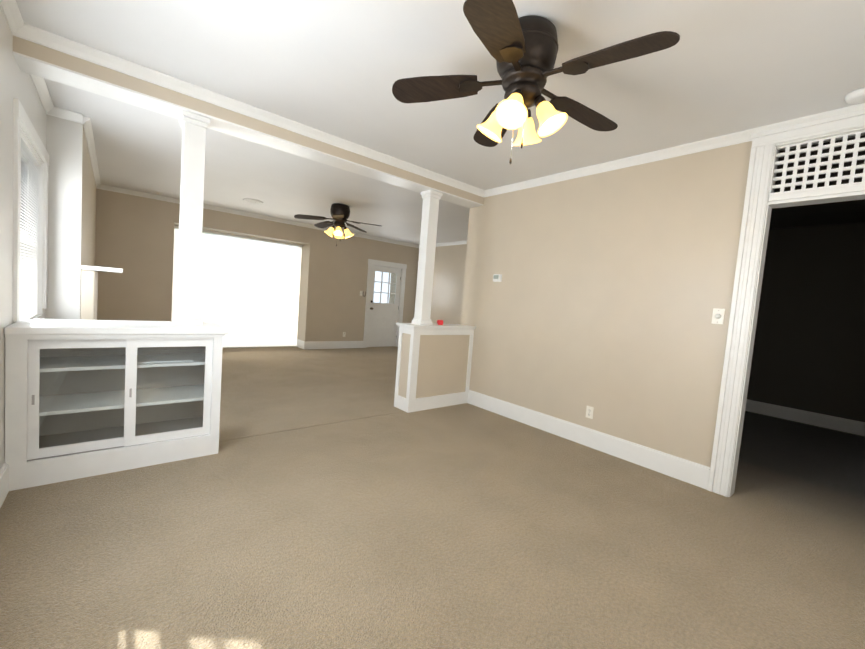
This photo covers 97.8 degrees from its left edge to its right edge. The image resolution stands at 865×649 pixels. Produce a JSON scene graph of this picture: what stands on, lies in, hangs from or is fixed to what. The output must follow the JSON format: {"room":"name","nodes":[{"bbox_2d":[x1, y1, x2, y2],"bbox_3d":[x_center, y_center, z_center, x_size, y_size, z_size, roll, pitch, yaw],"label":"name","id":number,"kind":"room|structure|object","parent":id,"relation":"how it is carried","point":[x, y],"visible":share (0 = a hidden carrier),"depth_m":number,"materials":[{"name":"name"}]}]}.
{"room":"empty living room","nodes":[
{"label":"empty living room","id":0,"kind":"room"},
{"bbox_2d":[0,7,45,468],"bbox_3d":[-1.590,-0.242,1.067,0.120,2.700,5.820,1,5,-40],"label":"wall","id":1,"kind":"structure","parent":0,"point":[16,82],"depth_m":2.14,"materials":[{"name":"paint"}]},
{"bbox_2d":[0,463,8,507],"bbox_3d":[-1.159,1.089,0.630,0.018,0.174,4.100,1,5,-40],"label":"baseboard","id":2,"kind":"structure","parent":1,"relation":"attached to","point":[4,471],"depth_m":2.11,"materials":[{"name":"white wood"}]},
{"bbox_2d":[0,0,27,39],"bbox_3d":[-1.016,-1.485,0.548,0.050,0.070,4.300,1,5,-40],"label":"crown molding","id":3,"kind":"structure","parent":1,"relation":"attached to","point":[19,27],"depth_m":2.07,"materials":[{"name":"white wood"}]},
{"bbox_2d":[13,98,48,321],"bbox_3d":[-2.979,-0.704,2.740,0.142,1.390,1.360,1,5,-40],"label":"window","id":4,"kind":"structure","parent":1,"relation":"in","point":[28,130],"depth_m":3.01,"materials":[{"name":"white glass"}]},
{"bbox_2d":[20,133,41,319],"bbox_3d":[-2.964,-0.659,2.759,0.050,1.267,1.120,1,5,-40],"label":"window blinds","id":5,"kind":"object","parent":4,"relation":"attached to","point":[28,292],"visible":0.54,"depth_m":2.85,"materials":[{"name":"white plastic"}]},
{"bbox_2d":[45,114,97,319],"bbox_3d":[-4.385,-0.690,4.644,0.450,2.700,3.302,1,5,-40],"label":"wall","id":6,"kind":"structure","parent":0,"point":[72,289],"depth_m":3.39,"materials":[{"name":"paint"}]},
{"bbox_2d":[29,74,59,117],"bbox_3d":[-2.944,-1.783,2.840,0.050,0.070,1.080,1,5,-40],"label":"crown molding","id":7,"kind":"structure","parent":6,"relation":"attached to","point":[39,83],"depth_m":2.97,"materials":[{"name":"white wood"}]},
{"bbox_2d":[80,114,103,189],"bbox_3d":[-4.136,-1.991,4.614,0.050,0.070,3.290,1,5,-40],"label":"crown molding","id":8,"kind":"structure","parent":6,"relation":"attached to","point":[86,121],"depth_m":4.07,"materials":[{"name":"white wood"}]},
{"bbox_2d":[81,265,122,272],"bbox_3d":[-3.365,-0.563,3.859,0.299,0.040,0.790,1,5,-40],"label":"shelf ledge","id":9,"kind":"object","parent":6,"relation":"attached to","point":[103,269],"visible":0.96,"depth_m":3.56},
{"bbox_2d":[95,189,418,341],"bbox_3d":[-3.157,-0.828,8.170,6.870,2.700,0.520,1,5,-40],"label":"wall","id":10,"kind":"structure","parent":0,"point":[135,238],"depth_m":7.15,"materials":[{"name":"paint"}]},
{"bbox_2d":[174,228,301,347],"bbox_3d":[-3.966,-0.665,7.806,2.430,2.300,0.050,1,5,-40],"label":"window","id":11,"kind":"structure","parent":10,"relation":"in","point":[255,240],"depth_m":7.93,"materials":[{"name":"clear glass"}]},
{"bbox_2d":[171,225,302,347],"bbox_3d":[-3.908,-0.659,7.737,2.390,2.283,0.060,1,5,-40],"label":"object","id":12,"kind":"structure","parent":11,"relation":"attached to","point":[249,292],"depth_m":7.83,"materials":[{"name":"white plastic"}]},
{"bbox_2d":[97,185,419,247],"bbox_3d":[-2.787,-2.107,7.941,6.400,0.070,0.050,1,5,-40],"label":"crown molding","id":13,"kind":"structure","parent":10,"relation":"attached to","point":[109,188],"depth_m":7.20,"materials":[{"name":"white wood"}]},
{"bbox_2d":[296,339,303,348],"bbox_3d":[-2.968,0.436,8.467,0.018,0.174,0.440,1,5,-40],"label":"baseboard","id":14,"kind":"structure","parent":10,"relation":"attached to","point":[300,343],"depth_m":8.43,"materials":[{"name":"white wood"}]},
{"bbox_2d":[304,341,363,348],"bbox_3d":[-2.255,0.472,8.745,1.468,0.174,0.018,1,5,-40],"label":"baseboard","id":15,"kind":"structure","parent":10,"relation":"attached to","point":[308,344],"depth_m":8.68,"materials":[{"name":"white wood"}]},
{"bbox_2d":[367,265,400,346],"bbox_3d":[-1.207,-0.437,9.543,0.886,2.014,0.115,1,5,-40],"label":"door","id":16,"kind":"structure","parent":10,"relation":"in","point":[382,326],"depth_m":9.57,"materials":[{"name":"white wood"}]},
{"bbox_2d":[363,259,417,347],"bbox_3d":[-0.886,-0.538,9.442,1.510,2.300,0.790,1,5,-40],"label":"door frame","id":17,"kind":"structure","parent":10,"relation":"attached to","point":[402,267],"depth_m":9.37,"materials":[{"name":"white wood"}]},
{"bbox_2d":[0,346,864,648],"bbox_3d":[0.559,1.097,4.573,8.330,0.104,11.700,1,5,-40],"label":"floor","id":18,"kind":"structure","parent":0,"point":[328,500],"depth_m":2.06,"materials":[{"name":"carpet"}]},
{"bbox_2d":[4,319,228,490],"bbox_3d":[-2.177,0.477,2.715,1.127,0.965,0.560,1,5,-40],"label":"base cabinet","id":19,"kind":"object","parent":18,"relation":"on","point":[85,398],"visible":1,"depth_m":2.57,"materials":[{"name":"white wood"}]},
{"bbox_2d":[173,110,209,324],"bbox_3d":[-1.861,-0.783,2.909,0.183,1.565,0.183,1,5,-40],"label":"column","id":20,"kind":"structure","parent":19,"relation":"on","point":[194,127],"depth_m":2.85,"materials":[{"name":"white wood"}]},
{"bbox_2d":[394,323,475,412],"bbox_3d":[0.026,0.499,4.664,1.005,1.000,0.350,1,5,-40],"label":"wall","id":21,"kind":"structure","parent":18,"relation":"on","point":[433,369],"depth_m":4.47,"materials":[{"name":"paint"}]},
{"bbox_2d":[411,190,442,324],"bbox_3d":[-0.068,-0.763,4.420,0.183,1.530,0.183,1,5,-40],"label":"column","id":22,"kind":"structure","parent":21,"relation":"on","point":[427,246],"depth_m":4.37,"materials":[{"name":"white wood"}]},
{"bbox_2d":[436,320,442,324],"bbox_3d":[0.090,-0.025,4.584,0.088,0.061,0.040,1,5,-40],"label":"tape measure","id":23,"kind":"object","parent":21,"relation":"on","point":[439,322],"visible":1,"depth_m":4.56,"materials":[{"name":"red plastic"}]},
{"bbox_2d":[414,244,466,323],"bbox_3d":[1.017,-0.529,8.450,0.120,2.700,4.460,1,5,-40],"label":"wall","id":24,"kind":"structure","parent":0,"point":[448,284],"depth_m":9.12,"materials":[{"name":"paint"}]},
{"bbox_2d":[436,241,466,246],"bbox_3d":[1.045,-1.839,8.317,0.050,0.070,4.320,1,5,-40],"label":"crown molding","id":25,"kind":"structure","parent":24,"relation":"attached to","point":[458,242],"depth_m":9.02,"materials":[{"name":"white wood"}]},
{"bbox_2d":[16,0,864,244],"bbox_3d":[0.771,-1.687,4.390,8.330,0.100,11.700,1,5,-40],"label":"ceiling","id":26,"kind":"structure","parent":0,"point":[338,68],"depth_m":2.38,"materials":[{"name":"white paint"}]},
{"bbox_2d":[13,36,483,207],"bbox_3d":[-0.961,-1.629,3.557,4.010,0.170,0.248,1,5,-40],"label":"beam","id":27,"kind":"structure","parent":26,"relation":"attached to","point":[33,58],"depth_m":2.83,"materials":[{"name":"paint"}]},
{"bbox_2d":[20,24,483,195],"bbox_3d":[-0.872,-1.664,3.437,3.870,0.070,0.050,1,5,-40],"label":"crown molding","id":28,"kind":"structure","parent":27,"relation":"attached to","point":[36,35],"depth_m":2.81,"materials":[{"name":"white wood"}]},
{"bbox_2d":[243,199,262,203],"bbox_3d":[-2.972,-2.033,6.251,0.310,0.024,0.310,1,5,-40],"label":"ceiling vent","id":29,"kind":"object","parent":26,"relation":"in","point":[254,201],"visible":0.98,"depth_m":6.21,"materials":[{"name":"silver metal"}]},
{"bbox_2d":[294,203,380,245],"bbox_3d":[-1.544,-1.597,6.110,1.328,0.657,1.316,1,5,-40],"label":"fan","id":30,"kind":"object","parent":26,"relation":"hanging from","point":[340,213],"visible":1,"depth_m":6.00,"materials":[{"name":"black metal"}]},
{"bbox_2d":[392,0,679,163],"bbox_3d":[0.508,-1.167,1.953,1.330,0.657,1.312,1,5,-40],"label":"fan","id":31,"kind":"object","parent":26,"relation":"hanging from","point":[523,51],"visible":1,"depth_m":1.86,"materials":[{"name":"brown wood"}]},
{"bbox_2d":[845,87,864,103],"bbox_3d":[2.525,-1.341,2.219,0.140,0.038,0.140,1,5,-40],"label":"smoke detector","id":32,"kind":"object","parent":26,"relation":"attached to","point":[855,96],"visible":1,"depth_m":2.21,"materials":[{"name":"white plastic"}]},
{"bbox_2d":[460,141,751,466],"bbox_3d":[1.937,-0.119,3.289,0.120,2.700,4.660,1,5,-40],"label":"wall","id":33,"kind":"structure","parent":0,"point":[608,293],"depth_m":3.46,"materials":[{"name":"paint"}]},
{"bbox_2d":[493,274,501,281],"bbox_3d":[0.780,-0.562,4.556,0.024,0.090,0.125,1,5,-40],"label":"thermostat","id":34,"kind":"object","parent":33,"relation":"attached to","point":[497,277],"visible":0.98,"depth_m":4.54,"materials":[{"name":"white plastic"}]},
{"bbox_2d":[467,390,709,489],"bbox_3d":[1.300,1.061,3.907,0.018,0.174,2.613,1,5,-40],"label":"baseboard","id":35,"kind":"structure","parent":33,"relation":"attached to","point":[685,470],"depth_m":3.54,"materials":[{"name":"white wood"}]},
{"bbox_2d":[586,406,593,418],"bbox_3d":[1.521,0.850,3.656,0.008,0.115,0.070,1,5,-40],"label":"electrical outlet","id":36,"kind":"object","parent":33,"relation":"attached to","point":[589,411],"visible":1,"depth_m":3.65,"materials":[{"name":"white plastic"}]},
{"bbox_2d":[481,103,864,196],"bbox_3d":[2.010,-1.423,3.102,0.050,0.070,4.300,1,5,-40],"label":"crown molding","id":37,"kind":"structure","parent":33,"relation":"attached to","point":[744,136],"depth_m":3.15,"materials":[{"name":"white wood"}]},
{"bbox_2d":[711,308,724,323],"bbox_3d":[2.182,-0.064,2.885,0.023,0.120,0.075,1,5,-40],"label":"dimmer switch","id":38,"kind":"object","parent":33,"relation":"attached to","point":[718,314],"visible":1,"depth_m":2.88,"materials":[{"name":"white plastic"}]},
{"bbox_2d":[708,109,864,496],"bbox_3d":[2.763,0.027,2.282,0.160,2.666,1.550,1,5,-40],"label":"door frame","id":39,"kind":"structure","parent":33,"relation":"attached to","point":[762,200],"depth_m":2.71,"materials":[{"name":"white wood"}]},
{"bbox_2d":[747,135,864,421],"bbox_3d":[3.909,-0.004,3.834,3.840,2.700,6.140,1,5,-40],"label":"wall","id":40,"kind":"structure","parent":0,"point":[809,349],"depth_m":5.07,"materials":[{"name":"grey paint"}]},
{"bbox_2d":[745,399,864,435],"bbox_3d":[5.143,1.275,5.117,0.018,0.174,6.020,1,5,-40],"label":"baseboard","id":41,"kind":"structure","parent":40,"relation":"attached to","point":[806,417],"depth_m":5.14,"materials":[{"name":"white wood"}]},
{"label":"outside","id":42,"kind":"structure","parent":0,"visible":0},
{"bbox_2d":[219,235,390,302],"bbox_3d":[-9.181,-2.386,17.227,20.000,4.300,21.260,1,5,-40],"label":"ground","id":43,"kind":"structure","parent":42,"point":[378,274],"depth_m":13.34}
]}

